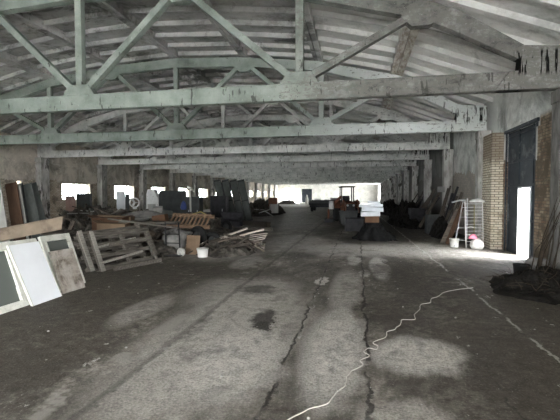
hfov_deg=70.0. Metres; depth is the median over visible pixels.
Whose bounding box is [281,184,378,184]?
roof truss
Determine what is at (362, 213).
foam block
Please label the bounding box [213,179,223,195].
panel
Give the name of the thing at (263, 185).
concrete column
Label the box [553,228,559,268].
branch
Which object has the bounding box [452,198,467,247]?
step ladder
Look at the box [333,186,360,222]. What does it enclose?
tractor
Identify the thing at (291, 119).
roof truss
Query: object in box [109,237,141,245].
board
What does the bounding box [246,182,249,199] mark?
concrete column
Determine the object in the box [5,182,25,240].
door leaf
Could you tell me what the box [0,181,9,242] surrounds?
board
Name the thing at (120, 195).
board
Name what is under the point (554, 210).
branch
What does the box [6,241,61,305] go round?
door
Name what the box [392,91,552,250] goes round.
wall
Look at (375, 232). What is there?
bundle
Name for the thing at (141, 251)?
board
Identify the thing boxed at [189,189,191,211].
pole
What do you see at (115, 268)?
board
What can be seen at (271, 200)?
crate
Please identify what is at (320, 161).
roof truss
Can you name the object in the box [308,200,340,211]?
trailer
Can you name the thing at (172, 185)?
concrete column
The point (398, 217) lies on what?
debris heap
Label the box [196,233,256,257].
debris heap
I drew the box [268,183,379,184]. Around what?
roof truss
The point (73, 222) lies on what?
scrap
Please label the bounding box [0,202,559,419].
floor
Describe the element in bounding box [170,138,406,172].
roof truss
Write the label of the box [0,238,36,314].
window frame
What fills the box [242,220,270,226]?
timber beam
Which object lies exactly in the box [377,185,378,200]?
concrete column
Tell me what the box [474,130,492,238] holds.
concrete column
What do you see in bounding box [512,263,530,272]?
bucket
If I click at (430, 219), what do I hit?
cardboard box
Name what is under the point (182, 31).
ceiling
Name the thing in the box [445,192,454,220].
pole
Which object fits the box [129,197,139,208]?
electric fan
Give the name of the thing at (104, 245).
board
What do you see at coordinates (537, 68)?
roof truss
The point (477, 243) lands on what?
plastic bag
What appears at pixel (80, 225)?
debris heap
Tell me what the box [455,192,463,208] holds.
pole
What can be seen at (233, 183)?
panel
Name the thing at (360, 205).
foam block
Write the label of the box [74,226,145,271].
wooden pallet
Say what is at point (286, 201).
debris heap
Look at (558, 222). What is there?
branch
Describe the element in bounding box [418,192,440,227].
pole
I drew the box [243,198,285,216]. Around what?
debris heap
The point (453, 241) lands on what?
bucket
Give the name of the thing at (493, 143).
brick pillar
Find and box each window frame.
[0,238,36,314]
[37,233,85,290]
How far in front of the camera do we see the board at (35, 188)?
16.04 m
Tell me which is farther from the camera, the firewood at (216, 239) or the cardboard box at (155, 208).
the cardboard box at (155, 208)
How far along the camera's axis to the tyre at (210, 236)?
13.15 m
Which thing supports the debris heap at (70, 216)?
on the floor
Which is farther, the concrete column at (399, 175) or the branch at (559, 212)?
the concrete column at (399, 175)
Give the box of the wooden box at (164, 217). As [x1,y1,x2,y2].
[152,214,168,223]
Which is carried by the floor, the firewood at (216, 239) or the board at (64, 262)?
the board at (64, 262)
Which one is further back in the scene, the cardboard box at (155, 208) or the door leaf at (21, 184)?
the cardboard box at (155, 208)
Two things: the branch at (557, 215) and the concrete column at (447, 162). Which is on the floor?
the concrete column at (447, 162)
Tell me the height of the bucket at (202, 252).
0.260 m
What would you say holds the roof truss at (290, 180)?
on the concrete column at (384, 181)
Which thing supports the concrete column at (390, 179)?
on the floor
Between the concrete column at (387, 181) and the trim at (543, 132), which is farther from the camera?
the concrete column at (387, 181)
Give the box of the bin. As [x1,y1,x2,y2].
[339,211,358,224]
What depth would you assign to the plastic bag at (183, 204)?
21.28 m
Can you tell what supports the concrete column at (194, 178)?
on the floor
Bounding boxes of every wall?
[0,132,276,226]
[277,185,376,202]
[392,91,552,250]
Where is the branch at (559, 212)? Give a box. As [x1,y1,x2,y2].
[540,212,559,265]
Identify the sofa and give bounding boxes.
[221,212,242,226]
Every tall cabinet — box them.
[182,197,202,213]
[210,196,228,218]
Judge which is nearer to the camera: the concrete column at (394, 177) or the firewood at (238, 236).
the firewood at (238, 236)
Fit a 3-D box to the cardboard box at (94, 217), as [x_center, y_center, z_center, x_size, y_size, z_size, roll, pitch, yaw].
[-5.515,0.418,13.021,1.300,0.488,0.500,0,2,3]
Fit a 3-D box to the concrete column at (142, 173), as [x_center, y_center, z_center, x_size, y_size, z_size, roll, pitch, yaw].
[-12.711,-1.641,37.084,0.480,4.200,0.748,0,2,11]
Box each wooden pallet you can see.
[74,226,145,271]
[85,227,157,271]
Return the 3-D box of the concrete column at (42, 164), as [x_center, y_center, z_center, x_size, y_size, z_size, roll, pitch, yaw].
[-15.007,-1.199,25.314,0.480,4.200,0.748,0,2,11]
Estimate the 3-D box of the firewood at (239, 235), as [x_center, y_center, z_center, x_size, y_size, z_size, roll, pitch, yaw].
[-1.607,0.905,12.582,0.697,0.230,0.072,0,2,-11]
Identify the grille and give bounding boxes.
[346,204,354,210]
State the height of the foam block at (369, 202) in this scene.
0.126 m
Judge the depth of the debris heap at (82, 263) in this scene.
11.05 m
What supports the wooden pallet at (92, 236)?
on the floor
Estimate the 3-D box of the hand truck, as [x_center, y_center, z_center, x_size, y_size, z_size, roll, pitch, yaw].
[-3.289,0.893,12.120,0.930,1.008,0.551,0,2,11]
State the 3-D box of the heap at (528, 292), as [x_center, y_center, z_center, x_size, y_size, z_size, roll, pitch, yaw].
[4.951,1.325,7.792,1.723,0.488,2.710,0,2,11]
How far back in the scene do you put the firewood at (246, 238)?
12.40 m
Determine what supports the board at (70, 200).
on the floor
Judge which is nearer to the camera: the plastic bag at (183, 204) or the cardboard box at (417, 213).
the plastic bag at (183, 204)
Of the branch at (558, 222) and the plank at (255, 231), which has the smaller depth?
the branch at (558, 222)
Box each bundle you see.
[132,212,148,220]
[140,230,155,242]
[145,242,166,254]
[161,229,186,248]
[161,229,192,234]
[352,221,397,241]
[468,234,476,238]
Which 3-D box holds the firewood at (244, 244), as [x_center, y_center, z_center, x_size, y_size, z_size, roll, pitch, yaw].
[-1.230,1.075,12.156,0.793,0.110,0.094,-2,3,-41]
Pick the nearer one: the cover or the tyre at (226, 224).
the cover
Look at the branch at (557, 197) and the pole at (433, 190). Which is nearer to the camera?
the branch at (557, 197)
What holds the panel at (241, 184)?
on the floor
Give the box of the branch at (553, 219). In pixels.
[549,219,553,264]
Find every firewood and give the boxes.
[209,238,220,243]
[211,242,231,252]
[218,235,239,242]
[228,243,250,247]
[234,237,248,244]
[237,235,255,247]
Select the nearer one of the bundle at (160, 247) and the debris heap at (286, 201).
the bundle at (160, 247)
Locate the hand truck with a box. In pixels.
[159,222,184,256]
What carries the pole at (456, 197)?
on the floor
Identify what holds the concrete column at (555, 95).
on the floor
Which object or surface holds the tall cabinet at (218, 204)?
on the floor
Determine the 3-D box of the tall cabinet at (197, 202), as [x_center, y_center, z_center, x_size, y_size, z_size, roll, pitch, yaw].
[-4.904,0.133,22.469,1.000,1.750,0.645,0,2,9]
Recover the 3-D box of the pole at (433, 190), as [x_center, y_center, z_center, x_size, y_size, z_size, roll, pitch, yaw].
[8.760,-0.163,24.058,1.174,2.297,0.047,1,2,13]
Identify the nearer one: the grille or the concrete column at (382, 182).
the grille
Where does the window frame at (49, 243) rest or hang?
on the floor
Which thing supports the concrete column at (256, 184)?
on the floor
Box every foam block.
[359,204,382,206]
[360,211,379,215]
[362,207,382,211]
[368,201,379,203]
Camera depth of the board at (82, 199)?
26.35 m
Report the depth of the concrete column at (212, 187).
54.40 m
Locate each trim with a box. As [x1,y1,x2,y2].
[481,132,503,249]
[503,117,539,250]
[533,121,551,258]
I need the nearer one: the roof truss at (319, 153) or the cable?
the cable
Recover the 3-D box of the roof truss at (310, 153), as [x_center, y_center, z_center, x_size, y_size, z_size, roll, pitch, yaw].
[1.345,-5.794,46.420,24.400,3.400,0.300,0,2,11]
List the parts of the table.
leg, rail, leg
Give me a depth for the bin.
24.59 m
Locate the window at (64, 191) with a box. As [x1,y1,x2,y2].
[62,183,87,199]
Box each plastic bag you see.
[180,201,186,209]
[470,238,484,248]
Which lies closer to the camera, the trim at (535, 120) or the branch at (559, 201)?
the branch at (559, 201)
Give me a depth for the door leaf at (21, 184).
15.26 m
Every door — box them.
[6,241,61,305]
[302,189,311,201]
[506,123,535,257]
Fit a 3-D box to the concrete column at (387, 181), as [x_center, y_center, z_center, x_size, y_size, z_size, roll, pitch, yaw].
[16.695,-2.571,61.897,0.480,4.200,0.440,0,2,11]
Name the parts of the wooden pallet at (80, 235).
edge post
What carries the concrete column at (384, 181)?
on the floor
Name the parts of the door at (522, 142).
wicket frame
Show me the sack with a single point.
(528, 260)
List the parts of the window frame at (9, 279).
glass pane, sash, window frame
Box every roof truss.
[0,0,559,114]
[0,57,486,144]
[37,100,449,157]
[98,114,429,164]
[140,135,415,169]
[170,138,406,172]
[192,151,400,175]
[210,152,395,177]
[225,161,391,178]
[237,161,388,180]
[246,180,385,181]
[255,181,383,182]
[262,182,381,183]
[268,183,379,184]
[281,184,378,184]
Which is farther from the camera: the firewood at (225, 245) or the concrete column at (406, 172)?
the concrete column at (406, 172)
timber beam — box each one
[240,226,272,230]
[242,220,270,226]
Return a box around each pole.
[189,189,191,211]
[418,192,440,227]
[424,188,435,210]
[440,188,448,216]
[441,186,450,215]
[444,193,453,217]
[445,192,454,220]
[447,196,457,221]
[449,186,458,209]
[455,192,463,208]
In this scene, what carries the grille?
attached to the tractor
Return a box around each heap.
[44,208,187,238]
[58,203,125,224]
[73,239,135,267]
[105,220,186,257]
[168,212,234,234]
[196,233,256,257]
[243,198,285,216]
[278,199,296,203]
[380,198,396,215]
[387,198,424,228]
[429,216,455,239]
[489,266,559,304]
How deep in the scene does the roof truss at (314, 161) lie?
63.92 m
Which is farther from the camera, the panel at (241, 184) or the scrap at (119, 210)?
the panel at (241, 184)
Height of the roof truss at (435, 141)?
3.400 m
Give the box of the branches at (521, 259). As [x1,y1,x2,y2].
[475,259,559,293]
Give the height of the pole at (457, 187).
2.250 m
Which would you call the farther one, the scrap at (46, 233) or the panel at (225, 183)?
the panel at (225, 183)
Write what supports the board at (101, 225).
on the debris heap at (170, 250)
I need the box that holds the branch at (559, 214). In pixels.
[545,214,559,265]
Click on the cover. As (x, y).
(476, 199)
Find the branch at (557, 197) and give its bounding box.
[537,197,557,268]
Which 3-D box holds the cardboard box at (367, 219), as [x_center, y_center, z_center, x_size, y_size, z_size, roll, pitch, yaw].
[3.774,0.367,16.508,0.560,0.270,0.500,0,2,6]
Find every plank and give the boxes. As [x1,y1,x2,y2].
[219,228,247,238]
[228,229,263,237]
[440,208,457,243]
[445,202,464,243]
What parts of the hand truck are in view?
toe plate, frame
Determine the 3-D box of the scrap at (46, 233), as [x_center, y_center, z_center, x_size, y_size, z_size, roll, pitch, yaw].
[-8.262,0.875,15.387,1.696,0.098,0.195,-2,3,-41]
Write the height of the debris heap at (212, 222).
1.057 m
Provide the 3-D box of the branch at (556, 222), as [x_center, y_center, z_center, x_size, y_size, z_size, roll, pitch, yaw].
[5.829,0.805,8.761,0.509,1.240,0.044,0,2,-2]
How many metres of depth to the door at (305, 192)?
98.63 m
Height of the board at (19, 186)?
2.221 m
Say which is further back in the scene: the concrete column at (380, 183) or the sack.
the concrete column at (380, 183)
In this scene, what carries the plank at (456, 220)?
on the floor
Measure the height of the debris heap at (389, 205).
1.577 m
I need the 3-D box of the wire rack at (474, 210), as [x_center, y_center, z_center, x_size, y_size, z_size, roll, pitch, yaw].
[6.822,0.515,14.008,0.652,1.622,0.248,0,2,-1]
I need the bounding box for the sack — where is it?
[525,257,549,269]
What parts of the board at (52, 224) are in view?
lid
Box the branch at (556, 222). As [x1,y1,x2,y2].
[535,222,556,269]
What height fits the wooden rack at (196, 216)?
0.516 m
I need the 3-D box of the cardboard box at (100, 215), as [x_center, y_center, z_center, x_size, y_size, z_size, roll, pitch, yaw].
[-5.589,0.289,13.644,1.110,0.275,0.500,0,2,-5]
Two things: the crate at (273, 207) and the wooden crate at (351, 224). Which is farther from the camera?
the crate at (273, 207)
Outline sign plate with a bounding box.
[437,187,444,191]
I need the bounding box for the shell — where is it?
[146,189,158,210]
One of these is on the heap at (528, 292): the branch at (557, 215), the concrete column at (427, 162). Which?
the branch at (557, 215)
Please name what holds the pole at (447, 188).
on the floor
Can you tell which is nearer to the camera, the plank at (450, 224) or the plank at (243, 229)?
the plank at (243, 229)
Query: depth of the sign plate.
20.50 m
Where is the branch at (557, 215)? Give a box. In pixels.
[541,215,557,265]
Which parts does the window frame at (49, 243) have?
sash, glass pane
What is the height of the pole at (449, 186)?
2.318 m
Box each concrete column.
[34,157,49,218]
[96,164,107,207]
[138,169,146,210]
[169,173,175,190]
[192,176,197,196]
[210,178,214,195]
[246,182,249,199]
[255,183,257,199]
[262,184,264,198]
[268,185,270,198]
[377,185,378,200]
[380,183,381,203]
[382,182,383,202]
[384,181,385,200]
[386,180,388,200]
[389,178,392,198]
[393,176,396,203]
[397,174,401,204]
[404,170,408,202]
[412,166,418,202]
[423,159,431,213]
[442,149,453,223]
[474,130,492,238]
[548,88,559,268]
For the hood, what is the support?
attached to the tractor
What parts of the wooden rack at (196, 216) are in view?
rail, rail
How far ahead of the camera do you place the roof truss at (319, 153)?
52.10 m
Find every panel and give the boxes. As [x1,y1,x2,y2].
[159,191,185,212]
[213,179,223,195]
[221,179,234,211]
[229,179,244,219]
[237,179,252,220]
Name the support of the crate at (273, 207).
on the debris heap at (259, 203)
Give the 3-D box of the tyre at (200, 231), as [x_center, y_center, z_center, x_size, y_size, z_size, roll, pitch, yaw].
[-2.731,0.936,13.210,0.840,0.832,0.318,2,3,42]
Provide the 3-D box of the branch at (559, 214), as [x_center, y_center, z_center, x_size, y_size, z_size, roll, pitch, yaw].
[5.819,0.651,8.506,0.476,1.566,0.024,0,2,-13]
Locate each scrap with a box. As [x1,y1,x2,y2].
[40,232,61,234]
[67,219,75,233]
[109,209,123,214]
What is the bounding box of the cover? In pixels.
[469,198,484,201]
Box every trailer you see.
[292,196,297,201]
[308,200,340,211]
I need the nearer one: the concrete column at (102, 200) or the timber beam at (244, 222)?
the timber beam at (244, 222)
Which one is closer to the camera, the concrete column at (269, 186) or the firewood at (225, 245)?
the firewood at (225, 245)
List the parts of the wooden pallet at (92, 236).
edge post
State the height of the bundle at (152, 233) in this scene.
0.444 m
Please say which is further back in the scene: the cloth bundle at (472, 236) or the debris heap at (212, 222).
the debris heap at (212, 222)
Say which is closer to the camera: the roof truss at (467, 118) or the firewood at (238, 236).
the firewood at (238, 236)
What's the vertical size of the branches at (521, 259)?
0.578 m
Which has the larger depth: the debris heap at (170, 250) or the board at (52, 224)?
the debris heap at (170, 250)
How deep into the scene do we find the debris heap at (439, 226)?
17.52 m
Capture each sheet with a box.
[126,210,171,217]
[186,235,199,254]
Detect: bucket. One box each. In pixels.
[197,247,208,257]
[449,238,459,246]
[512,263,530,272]
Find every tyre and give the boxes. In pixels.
[190,226,206,247]
[207,232,219,243]
[220,221,231,229]
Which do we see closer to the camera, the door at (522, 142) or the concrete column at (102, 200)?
the door at (522, 142)
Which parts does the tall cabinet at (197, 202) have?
door, door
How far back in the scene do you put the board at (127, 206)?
31.18 m
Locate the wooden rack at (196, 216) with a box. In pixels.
[166,213,214,228]
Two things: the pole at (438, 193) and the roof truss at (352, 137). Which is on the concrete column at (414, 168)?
the roof truss at (352, 137)
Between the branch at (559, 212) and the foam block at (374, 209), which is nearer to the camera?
the branch at (559, 212)
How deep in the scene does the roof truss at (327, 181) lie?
75.52 m
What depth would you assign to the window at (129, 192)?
34.84 m
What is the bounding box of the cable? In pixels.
[287,287,472,419]
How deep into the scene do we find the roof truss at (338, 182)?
81.92 m
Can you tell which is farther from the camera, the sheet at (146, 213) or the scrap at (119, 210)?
the scrap at (119, 210)
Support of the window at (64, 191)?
in the wall at (17, 164)
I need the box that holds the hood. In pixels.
[343,201,354,210]
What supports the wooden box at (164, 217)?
on the debris heap at (170, 250)
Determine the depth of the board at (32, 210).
15.64 m
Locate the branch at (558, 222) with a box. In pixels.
[530,222,558,269]
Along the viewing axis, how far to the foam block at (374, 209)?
16.18 m
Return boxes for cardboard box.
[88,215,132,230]
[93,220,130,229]
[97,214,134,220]
[153,206,162,212]
[364,216,378,222]
[408,208,424,221]
[425,214,440,233]
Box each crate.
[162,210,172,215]
[269,198,276,203]
[269,204,277,212]
[345,218,363,231]
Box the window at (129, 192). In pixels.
[115,185,131,198]
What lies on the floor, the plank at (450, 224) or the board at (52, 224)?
the plank at (450, 224)
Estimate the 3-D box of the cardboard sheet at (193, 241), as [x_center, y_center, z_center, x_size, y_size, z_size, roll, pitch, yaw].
[-2.706,1.088,12.445,0.440,0.610,0.095,0,2,1]
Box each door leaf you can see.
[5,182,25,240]
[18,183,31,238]
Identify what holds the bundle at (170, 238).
on the debris heap at (170, 250)
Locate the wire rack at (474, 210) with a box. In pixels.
[464,202,483,243]
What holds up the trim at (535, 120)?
attached to the wall at (507, 111)
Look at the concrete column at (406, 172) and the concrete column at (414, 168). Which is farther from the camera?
the concrete column at (406, 172)
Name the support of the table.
on the debris heap at (170, 250)
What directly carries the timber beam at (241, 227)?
on the floor
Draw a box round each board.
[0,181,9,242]
[0,216,64,241]
[18,185,28,238]
[23,183,43,239]
[32,182,45,219]
[48,248,84,293]
[65,196,75,212]
[77,194,91,207]
[97,237,135,247]
[100,250,142,264]
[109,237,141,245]
[113,258,161,270]
[116,191,124,209]
[125,194,129,210]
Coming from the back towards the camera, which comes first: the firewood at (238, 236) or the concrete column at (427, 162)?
the concrete column at (427, 162)
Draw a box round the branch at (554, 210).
[548,210,554,265]
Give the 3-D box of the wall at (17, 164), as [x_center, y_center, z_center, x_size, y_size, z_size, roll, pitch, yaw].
[-10.983,-2.648,47.924,0.470,5.400,106.000,0,2,11]
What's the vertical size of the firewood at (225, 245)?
0.268 m
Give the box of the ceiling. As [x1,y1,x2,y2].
[0,0,559,163]
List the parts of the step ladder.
rail, rail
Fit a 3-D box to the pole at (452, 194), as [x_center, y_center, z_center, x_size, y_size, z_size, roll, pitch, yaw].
[7.818,0.179,18.731,0.659,1.973,0.068,0,2,-2]
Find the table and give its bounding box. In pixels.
[107,218,180,254]
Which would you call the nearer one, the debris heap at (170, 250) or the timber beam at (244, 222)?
the debris heap at (170, 250)
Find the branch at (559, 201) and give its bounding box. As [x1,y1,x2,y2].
[539,201,559,266]

